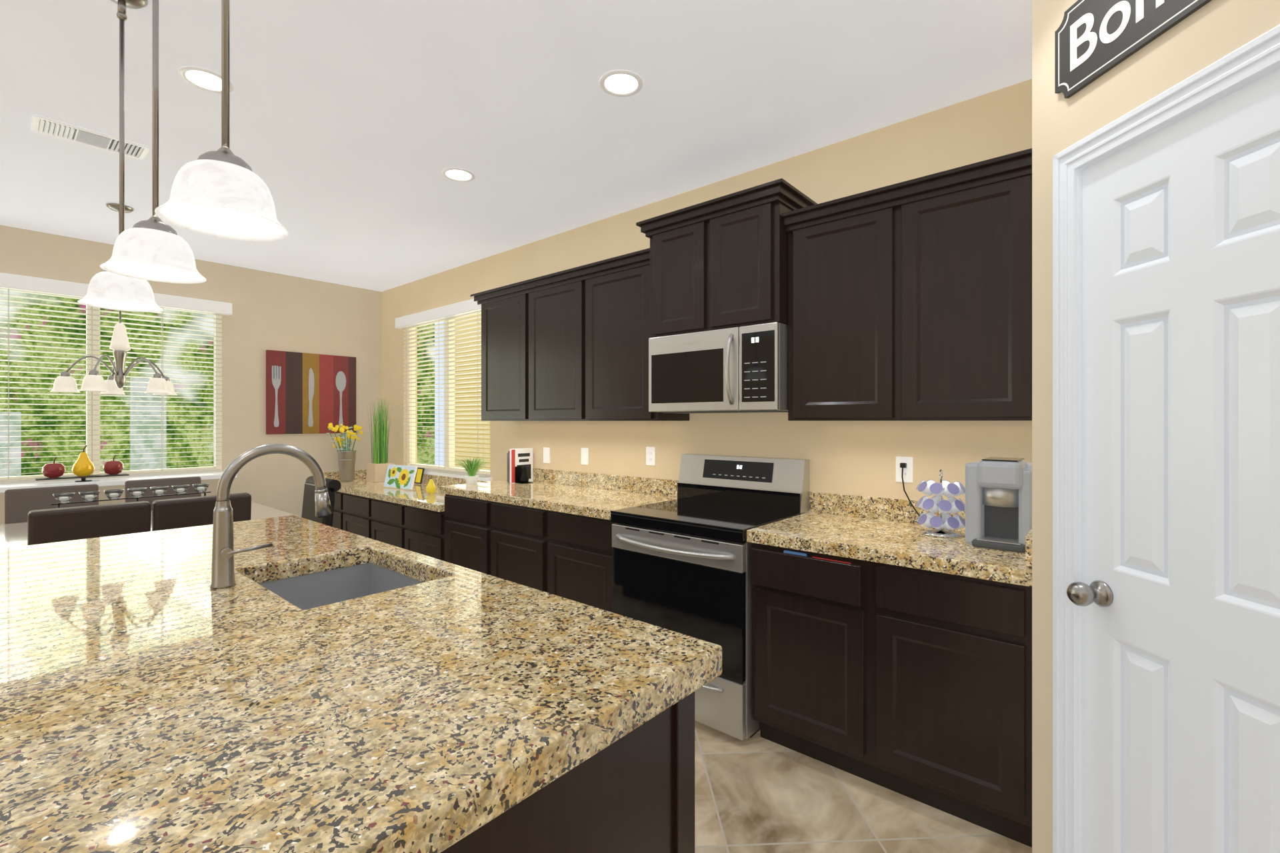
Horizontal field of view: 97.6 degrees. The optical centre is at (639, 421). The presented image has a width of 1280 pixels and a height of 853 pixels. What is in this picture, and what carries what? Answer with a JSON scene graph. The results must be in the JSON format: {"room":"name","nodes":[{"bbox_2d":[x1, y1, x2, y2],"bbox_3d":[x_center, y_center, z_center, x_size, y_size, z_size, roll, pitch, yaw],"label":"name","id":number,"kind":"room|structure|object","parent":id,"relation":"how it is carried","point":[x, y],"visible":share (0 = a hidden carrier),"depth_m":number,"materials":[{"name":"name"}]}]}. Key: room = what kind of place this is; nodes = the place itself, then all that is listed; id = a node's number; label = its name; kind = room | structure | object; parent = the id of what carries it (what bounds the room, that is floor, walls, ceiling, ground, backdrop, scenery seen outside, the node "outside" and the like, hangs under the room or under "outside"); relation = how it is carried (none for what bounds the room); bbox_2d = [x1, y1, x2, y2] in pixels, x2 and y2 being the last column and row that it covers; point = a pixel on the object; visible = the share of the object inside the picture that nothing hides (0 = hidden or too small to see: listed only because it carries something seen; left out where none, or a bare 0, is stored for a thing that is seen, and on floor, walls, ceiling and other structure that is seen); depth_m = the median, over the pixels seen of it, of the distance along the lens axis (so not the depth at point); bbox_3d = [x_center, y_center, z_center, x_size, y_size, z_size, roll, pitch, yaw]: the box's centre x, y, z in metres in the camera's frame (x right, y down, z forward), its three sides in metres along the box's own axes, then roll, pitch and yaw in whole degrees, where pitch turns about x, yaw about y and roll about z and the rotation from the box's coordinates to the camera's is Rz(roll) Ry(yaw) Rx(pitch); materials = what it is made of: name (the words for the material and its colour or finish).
{"room":"kitchen","nodes":[
{"label":"kitchen","id":0,"kind":"room"},
{"bbox_2d":[0,0,1031,291],"bbox_3d":[-1.399,-1.420,0.619,9.210,0.100,6.600,0,0,41],"label":"ceiling","id":1,"kind":"structure","parent":0,"point":[357,128],"depth_m":2.40,"materials":[{"name":"paint"}]},
{"bbox_2d":[30,114,151,160],"bbox_3d":[-2.648,-1.363,2.711,0.200,0.012,0.400,0,0,41],"label":"ceiling vent","id":2,"kind":"object","parent":1,"relation":"in","point":[61,130],"visible":0.98,"depth_m":2.68,"materials":[{"name":"white metal"}]},
{"bbox_2d":[50,203,176,395],"bbox_3d":[-3.339,-0.774,3.589,0.587,1.190,0.605,0,0,41],"label":"chandelier","id":3,"kind":"object","parent":1,"relation":"hanging from","point":[159,384],"visible":1,"depth_m":3.55,"materials":[{"name":"white glass"}]},
{"bbox_2d":[77,0,163,312],"bbox_3d":[-1.648,-0.868,1.781,0.200,1.003,0.200,0,0,41],"label":"pendant light","id":4,"kind":"object","parent":1,"relation":"hanging from","point":[107,290],"visible":0.94,"depth_m":1.77,"materials":[{"name":"white glass"}]},
{"bbox_2d":[100,0,206,283],"bbox_3d":[-1.203,-0.868,1.390,0.200,1.003,0.200,0,0,41],"label":"pendant light","id":5,"kind":"object","parent":1,"relation":"hanging from","point":[154,247],"visible":1,"depth_m":1.38,"materials":[{"name":"white glass"}]},
{"bbox_2d":[178,66,233,93],"bbox_3d":[-1.739,-1.367,2.248,0.175,0.006,0.175,0,0,2],"label":"recessed light","id":6,"kind":"object","parent":1,"relation":"in","point":[205,79],"depth_m":2.24,"materials":[{"name":"white glass"}]},
{"bbox_2d":[154,0,289,241],"bbox_3d":[-0.770,-0.868,1.041,0.200,1.003,0.200,0,0,41],"label":"pendant light","id":7,"kind":"object","parent":1,"relation":"hanging from","point":[223,191],"visible":1,"depth_m":1.03,"materials":[{"name":"white glass"}]},
{"bbox_2d":[442,167,475,181],"bbox_3d":[-1.007,-1.367,3.110,0.175,0.006,0.175,0,0,35],"label":"recessed light","id":8,"kind":"object","parent":1,"relation":"in","point":[459,175],"depth_m":3.11,"materials":[{"name":"white glass"}]},
{"bbox_2d":[599,70,642,96],"bbox_3d":[-0.076,-1.367,2.270,0.175,0.006,0.175,0,0,2],"label":"recessed light","id":9,"kind":"object","parent":1,"relation":"in","point":[621,83],"depth_m":2.26,"materials":[{"name":"white glass"}]},
{"bbox_2d":[0,0,1279,852],"bbox_3d":[-1.399,0.000,0.619,9.210,2.740,6.600,0,0,41],"label":"wall","id":10,"kind":"structure","parent":0,"point":[1040,117],"depth_m":2.93,"materials":[{"name":"paint"}]},
{"bbox_2d":[0,305,221,481],"bbox_3d":[-4.490,-0.275,3.981,0.060,1.430,2.480,0,0,41],"label":"window","id":11,"kind":"structure","parent":10,"relation":"in","point":[97,457],"depth_m":4.31,"materials":[{"name":"beige plastic"}]},
{"bbox_2d":[0,272,231,484],"bbox_3d":[-4.409,-0.293,3.923,0.091,1.463,2.560,0,0,41],"label":"window blind","id":12,"kind":"object","parent":11,"relation":"attached to","point":[9,283],"visible":0.9,"depth_m":4.26,"materials":[{"name":"beige plastic"}]},
{"bbox_2d":[0,472,237,493],"bbox_3d":[-4.362,0.458,3.870,0.400,0.035,2.540,0,0,41],"label":"window sill","id":13,"kind":"structure","parent":10,"relation":"attached to","point":[115,481],"depth_m":4.13,"materials":[{"name":"white"}]},
{"bbox_2d":[34,445,129,481],"bbox_3d":[-4.063,0.308,4.088,0.150,0.264,0.480,0,0,41],"label":"fruit tray","id":14,"kind":"object","parent":13,"relation":"on","point":[83,469],"visible":1,"depth_m":4.06,"materials":[{"name":"red ceramic"}]},
{"bbox_2d":[266,350,355,434],"bbox_3d":[-3.151,-0.265,5.404,0.035,0.770,0.785,0,0,41],"label":"canvas art","id":15,"kind":"object","parent":10,"relation":"attached to","point":[293,401],"visible":0.9,"depth_m":5.35},
{"bbox_2d":[272,365,281,427],"bbox_3d":[-3.344,-0.228,5.150,0.002,0.564,0.073,0,0,41],"label":"utensil","id":16,"kind":"object","parent":15,"relation":"attached to","point":[276,370],"depth_m":5.15,"materials":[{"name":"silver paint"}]},
{"bbox_2d":[308,368,314,426],"bbox_3d":[-3.154,-0.231,5.371,0.002,0.570,0.055,0,0,41],"label":"utensil","id":17,"kind":"object","parent":15,"relation":"attached to","point":[311,382],"depth_m":5.37,"materials":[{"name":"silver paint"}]},
{"bbox_2d":[335,371,345,427],"bbox_3d":[-2.979,-0.216,5.576,0.002,0.564,0.098,0,0,41],"label":"utensil","id":18,"kind":"object","parent":15,"relation":"attached to","point":[341,381],"depth_m":5.58,"materials":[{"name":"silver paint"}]},
{"bbox_2d":[407,313,489,475],"bbox_3d":[-1.760,-0.260,5.184,1.480,1.460,0.060,0,0,41],"label":"window","id":19,"kind":"structure","parent":10,"relation":"in","point":[449,447],"depth_m":5.17,"materials":[{"name":"beige plastic"}]},
{"bbox_2d":[395,298,489,477],"bbox_3d":[-1.818,-0.279,5.101,1.560,1.493,0.091,0,0,41],"label":"window blind","id":20,"kind":"object","parent":19,"relation":"attached to","point":[458,310],"visible":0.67,"depth_m":5.09,"materials":[{"name":"beige plastic"}]},
{"bbox_2d":[416,470,491,481],"bbox_3d":[-1.783,0.485,5.157,1.540,0.030,0.130,0,0,41],"label":"window sill","id":21,"kind":"structure","parent":10,"relation":"attached to","point":[457,476],"depth_m":4.97,"materials":[{"name":"white"}]},
{"bbox_2d":[476,282,523,421],"bbox_3d":[-0.883,-0.465,4.123,0.572,0.927,0.322,0,0,41],"label":"upper cabinet","id":22,"kind":"object","parent":10,"relation":"attached to","point":[502,309],"depth_m":4.00,"materials":[{"name":"brown wood"}]},
{"bbox_2d":[543,447,549,463],"bbox_3d":[-0.697,0.255,4.173,0.072,0.116,0.009,0,0,41],"label":"electrical outlet plate","id":23,"kind":"object","parent":10,"relation":"attached to","point":[546,451],"depth_m":4.17,"materials":[{"name":"white plastic"}]},
{"bbox_2d":[524,269,579,421],"bbox_3d":[-0.455,-0.465,3.756,0.556,0.927,0.322,0,0,41],"label":"upper cabinet","id":24,"kind":"object","parent":10,"relation":"attached to","point":[571,345],"depth_m":3.65,"materials":[{"name":"brown wood"}]},
{"bbox_2d":[581,448,588,465],"bbox_3d":[-0.385,0.244,3.907,0.072,0.116,0.009,0,0,41],"label":"electrical outlet plate","id":25,"kind":"object","parent":10,"relation":"attached to","point":[585,451],"depth_m":3.90,"materials":[{"name":"white plastic"}]},
{"bbox_2d":[580,250,689,421],"bbox_3d":[-0.027,-0.465,3.389,0.572,0.927,0.322,0,0,41],"label":"upper cabinet","id":26,"kind":"object","parent":10,"relation":"attached to","point":[615,295],"depth_m":3.28,"materials":[{"name":"brown wood"}]},
{"bbox_2d":[646,446,655,465],"bbox_3d":[0.066,0.220,3.519,0.072,0.116,0.008,0,0,41],"label":"electrical outlet plate","id":27,"kind":"object","parent":10,"relation":"attached to","point":[651,461],"depth_m":3.51,"materials":[{"name":"white plastic"}]},
{"bbox_2d":[636,178,817,337],"bbox_3d":[0.445,-0.761,2.907,0.852,0.618,0.441,0,0,41],"label":"upper cabinet","id":28,"kind":"object","parent":10,"relation":"attached to","point":[721,263],"visible":0.83,"depth_m":2.71,"materials":[{"name":"brown wood"}]},
{"bbox_2d":[648,322,787,413],"bbox_3d":[0.445,-0.246,2.907,0.758,0.405,0.442,0,0,41],"label":"microwave","id":29,"kind":"object","parent":28,"relation":"attached to","point":[744,369],"visible":0.94,"depth_m":2.72,"materials":[{"name":"silver metal"}]},
{"bbox_2d":[896,456,912,482],"bbox_3d":[1.201,0.220,2.546,0.072,0.116,0.008,0,0,41],"label":"electrical outlet plate","id":30,"kind":"object","parent":10,"relation":"attached to","point":[908,471],"depth_m":2.54,"materials":[{"name":"white plastic"}]},
{"bbox_2d":[900,462,919,516],"bbox_3d":[1.206,0.321,2.490,0.030,0.264,0.124,0,0,-19],"label":"plug","id":31,"kind":"object","parent":30,"relation":"attached to","point":[903,465],"visible":0.79,"depth_m":2.52,"materials":[{"name":"black plastic"}]},
{"bbox_2d":[782,148,1031,420],"bbox_3d":[1.129,-0.473,2.370,0.965,0.943,0.366,0,0,41],"label":"upper cabinet","id":32,"kind":"object","parent":10,"relation":"attached to","point":[910,300],"visible":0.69,"depth_m":2.21,"materials":[{"name":"brown wood"}]},
{"bbox_2d":[1054,0,1211,98],"bbox_3d":[1.210,-1.011,1.120,0.012,0.238,0.920,0,0,-4],"label":"sign","id":33,"kind":"object","parent":10,"relation":"attached to","point":[1154,23],"visible":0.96,"depth_m":1.42,"materials":[{"name":"grey"}]},
{"bbox_2d":[1070,0,1164,71],"bbox_3d":[1.204,-0.994,1.113,0.001,0.165,0.827,0,0,-4],"label":"lettering","id":34,"kind":"object","parent":33,"relation":"attached to","point":[1124,7],"visible":1,"depth_m":1.45,"materials":[{"name":"beige paint"}]},
{"bbox_2d":[1052,24,1279,852],"bbox_3d":[1.271,0.310,1.218,0.157,2.119,0.743,0,0,-4],"label":"door frame","id":35,"kind":"structure","parent":10,"relation":"attached to","point":[1258,58],"depth_m":1.52,"materials":[{"name":"white wood"}]},
{"bbox_2d":[1066,68,1279,852],"bbox_3d":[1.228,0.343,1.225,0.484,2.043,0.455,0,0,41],"label":"pantry door","id":36,"kind":"structure","parent":10,"relation":"in","point":[1175,594],"depth_m":1.25,"materials":[{"name":"white wood"}]},
{"bbox_2d":[694,720,1031,852],"bbox_3d":[-1.399,1.420,0.619,9.210,0.100,6.600,0,0,41],"label":"floor","id":37,"kind":"structure","parent":0,"point":[756,793],"depth_m":1.96,"materials":[{"name":"tile"}]},
{"bbox_2d":[4,484,98,524],"bbox_3d":[-3.745,0.903,3.592,0.502,0.935,0.430,0,0,41],"label":"chair","id":38,"kind":"object","parent":37,"relation":"on","point":[20,504],"visible":0.19,"depth_m":3.64,"materials":[{"name":"brown leather"}]},
{"bbox_2d":[27,501,151,545],"bbox_3d":[-2.663,0.878,2.697,0.507,0.984,0.400,0,0,41],"label":"chair","id":39,"kind":"object","parent":37,"relation":"on","point":[54,525],"visible":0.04,"depth_m":2.52,"materials":[{"name":"brown leather"}]},
{"bbox_2d":[0,502,299,548],"bbox_3d":[-3.154,0.988,3.197,0.990,0.765,1.850,0,0,41],"label":"dining table","id":40,"kind":"object","parent":37,"relation":"on","point":[13,535],"visible":0.08,"depth_m":3.19,"materials":[{"name":"beige"}]},
{"bbox_2d":[50,483,210,507],"bbox_3d":[-3.005,0.502,3.347,0.108,0.198,0.712,0,0,41],"label":"votive","id":41,"kind":"object","parent":40,"relation":"on","point":[88,497],"visible":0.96,"depth_m":3.31,"materials":[{"name":"glass"}]},
{"bbox_2d":[124,476,201,510],"bbox_3d":[-3.375,0.898,4.025,0.503,0.945,0.430,0,0,41],"label":"chair","id":42,"kind":"object","parent":37,"relation":"on","point":[170,483],"visible":0.15,"depth_m":4.13,"materials":[{"name":"brown leather"}]},
{"bbox_2d":[152,492,251,531],"bbox_3d":[-2.396,0.878,3.008,0.507,0.984,0.400,0,0,41],"label":"chair","id":43,"kind":"object","parent":37,"relation":"on","point":[178,513],"visible":0.1,"depth_m":2.81,"materials":[{"name":"brown leather"}]},
{"bbox_2d":[301,476,341,526],"bbox_3d":[-2.543,0.899,4.070,0.440,0.941,0.531,0,0,41],"label":"end chair","id":44,"kind":"object","parent":37,"relation":"on","point":[333,486],"visible":0.12,"depth_m":4.18,"materials":[{"name":"black leather"}]},
{"bbox_2d":[332,492,339,529],"bbox_3d":[-2.716,1.005,5.497,0.573,0.730,0.622,0,0,41],"label":"base cabinet","id":45,"kind":"object","parent":37,"relation":"on","point":[336,521],"depth_m":5.16,"materials":[{"name":"black wood"}]},
{"bbox_2d":[340,492,366,537],"bbox_3d":[-2.281,1.005,5.124,0.573,0.730,0.622,0,0,41],"label":"base cabinet","id":46,"kind":"object","parent":37,"relation":"on","point":[353,508],"depth_m":4.92,"materials":[{"name":"black wood"}]},
{"bbox_2d":[366,498,401,547],"bbox_3d":[-1.846,1.005,4.751,0.573,0.730,0.622,0,0,41],"label":"base cabinet","id":47,"kind":"object","parent":37,"relation":"on","point":[383,518],"depth_m":4.54,"materials":[{"name":"black wood"}]},
{"bbox_2d":[401,504,445,561],"bbox_3d":[-1.411,1.005,4.378,0.573,0.730,0.622,0,0,41],"label":"base cabinet","id":48,"kind":"object","parent":37,"relation":"on","point":[419,531],"depth_m":4.13,"materials":[{"name":"black wood"}]},
{"bbox_2d":[323,469,485,511],"bbox_3d":[-2.072,0.570,4.928,2.293,0.140,0.647,0,0,41],"label":"countertop","id":49,"kind":"structure","parent":48,"relation":"on","point":[418,496],"depth_m":4.79,"materials":[{"name":"stone"}]},
{"bbox_2d":[326,423,362,481],"bbox_3d":[-2.876,0.302,5.463,0.283,0.573,0.374,0,0,41],"label":"bucket","id":50,"kind":"object","parent":49,"relation":"on","point":[347,459],"visible":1,"depth_m":5.44,"materials":[{"name":"grey metal"}]},
{"bbox_2d":[366,398,394,482],"bbox_3d":[-2.549,0.171,5.500,0.210,0.834,0.234,0,0,41],"label":"plant","id":51,"kind":"object","parent":49,"relation":"on","point":[377,469],"visible":0.98,"depth_m":5.46,"materials":[{"name":"green plant"}]},
{"bbox_2d":[383,464,417,489],"bbox_3d":[-2.092,0.487,4.882,0.400,0.200,0.068,0,0,34],"label":"canvas","id":52,"kind":"object","parent":49,"relation":"on","point":[401,477],"visible":1,"depth_m":4.86,"materials":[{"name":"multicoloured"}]},
{"bbox_2d":[414,468,424,484],"bbox_3d":[-2.066,0.512,5.250,0.110,0.148,0.042,0,0,41],"label":"picture","id":53,"kind":"object","parent":49,"relation":"on","point":[419,475],"visible":0.96,"depth_m":5.24,"materials":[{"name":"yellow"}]},
{"bbox_2d":[426,475,435,493],"bbox_3d":[-1.698,0.514,4.550,0.080,0.149,0.080,0,0,41],"label":"pear","id":54,"kind":"object","parent":49,"relation":"on","point":[431,487],"visible":1,"depth_m":4.53,"materials":[{"name":"yellow food"}]},
{"bbox_2d":[444,494,484,573],"bbox_3d":[-0.979,0.938,4.008,0.557,0.864,0.622,0,0,41],"label":"base cabinet","id":55,"kind":"object","parent":37,"relation":"on","point":[465,517],"depth_m":3.78,"materials":[{"name":"black wood"}]},
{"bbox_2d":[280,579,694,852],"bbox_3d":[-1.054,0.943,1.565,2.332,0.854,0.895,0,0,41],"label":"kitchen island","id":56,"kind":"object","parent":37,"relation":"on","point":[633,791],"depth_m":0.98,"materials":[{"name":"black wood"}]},
{"bbox_2d":[0,515,721,852],"bbox_3d":[-1.177,0.486,1.441,2.437,0.060,1.296,0,0,41],"label":"island countertop","id":57,"kind":"structure","parent":56,"relation":"on","point":[159,694],"depth_m":0.94,"materials":[{"name":"stone"}]},
{"bbox_2d":[210,444,332,589],"bbox_3d":[-1.061,0.260,1.635,0.078,0.389,0.310,0,0,41],"label":"island faucet","id":58,"kind":"object","parent":57,"relation":"on","point":[223,567],"visible":1,"depth_m":1.55,"materials":[{"name":"silver metal"}]},
{"bbox_2d":[259,562,422,610],"bbox_3d":[-0.898,0.604,1.695,0.590,0.173,0.425,0,0,41],"label":"island sink","id":59,"kind":"object","parent":57,"relation":"in","point":[307,592],"visible":0.04,"depth_m":1.93,"materials":[{"name":"silver metal"}]},
{"bbox_2d":[484,500,540,590],"bbox_3d":[-0.556,0.938,3.645,0.558,0.864,0.622,0,0,41],"label":"base cabinet","id":60,"kind":"object","parent":37,"relation":"on","point":[513,533],"depth_m":3.43,"materials":[{"name":"black wood"}]},
{"bbox_2d":[540,509,613,612],"bbox_3d":[-0.132,0.938,3.282,0.557,0.864,0.622,0,0,41],"label":"base cabinet","id":61,"kind":"object","parent":37,"relation":"on","point":[565,555],"depth_m":3.06,"materials":[{"name":"black wood"}]},
{"bbox_2d":[439,468,678,520],"bbox_3d":[-0.563,0.431,3.635,1.674,0.150,0.647,0,0,41],"label":"countertop","id":62,"kind":"structure","parent":61,"relation":"on","point":[597,495],"depth_m":3.54,"materials":[{"name":"stone"}]},
{"bbox_2d":[444,456,497,483],"bbox_3d":[-1.231,0.361,4.096,0.446,0.188,0.431,0,0,41],"label":"plant","id":63,"kind":"object","parent":62,"relation":"on","point":[471,470],"visible":1,"depth_m":4.07,"materials":[{"name":"green plant"}]},
{"bbox_2d":[507,448,532,483],"bbox_3d":[-0.910,0.330,4.198,0.093,0.250,0.200,0,0,41],"label":"books","id":64,"kind":"object","parent":62,"relation":"on","point":[519,457],"visible":0.77,"depth_m":4.15,"materials":[{"name":"white paper"}]},
{"bbox_2d":[514,466,532,483],"bbox_3d":[-0.852,0.393,4.122,0.090,0.124,0.100,0,0,41],"label":"bookend","id":65,"kind":"object","parent":62,"relation":"on","point":[521,476],"visible":1,"depth_m":4.11,"materials":[{"name":"black metal"}]},
{"bbox_2d":[610,454,809,740],"bbox_3d":[0.337,0.782,2.809,0.762,1.176,0.712,0,0,41],"label":"range","id":66,"kind":"object","parent":37,"relation":"on","point":[681,564],"visible":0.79,"depth_m":2.59,"materials":[{"name":"silver metal"}]},
{"bbox_2d":[750,543,1031,847],"bbox_3d":[1.027,0.938,2.265,0.982,0.864,0.657,0,0,41],"label":"base cabinet","id":67,"kind":"object","parent":37,"relation":"on","point":[915,684],"visible":0.83,"depth_m":1.98,"materials":[{"name":"black wood"}]},
{"bbox_2d":[746,492,1031,587],"bbox_3d":[1.030,0.431,2.270,0.985,0.150,0.647,0,0,41],"label":"countertop","id":68,"kind":"structure","parent":67,"relation":"on","point":[883,531],"depth_m":2.18,"materials":[{"name":"stone"}]},
{"bbox_2d":[916,469,965,537],"bbox_3d":[1.214,0.324,2.259,0.182,0.261,0.182,0,0,41],"label":"carousel","id":69,"kind":"object","parent":68,"relation":"on","point":[947,521],"visible":0.98,"depth_m":2.21,"materials":[{"name":"silver metal"}]},
{"bbox_2d":[965,457,1031,553],"bbox_3d":[1.366,0.296,2.102,0.210,0.316,0.340,0,0,41],"label":"coffee maker","id":70,"kind":"object","parent":68,"relation":"on","point":[998,503],"visible":0.75,"depth_m":2.01,"materials":[{"name":"silver metal"}]},
{"label":"outside","id":71,"kind":"structure","parent":0,"visible":0},
{"bbox_2d":[0,290,489,477],"bbox_3d":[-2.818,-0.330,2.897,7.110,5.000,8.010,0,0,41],"label":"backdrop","id":72,"kind":"structure","parent":71,"point":[424,453],"depth_m":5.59,"materials":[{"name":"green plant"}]}
]}

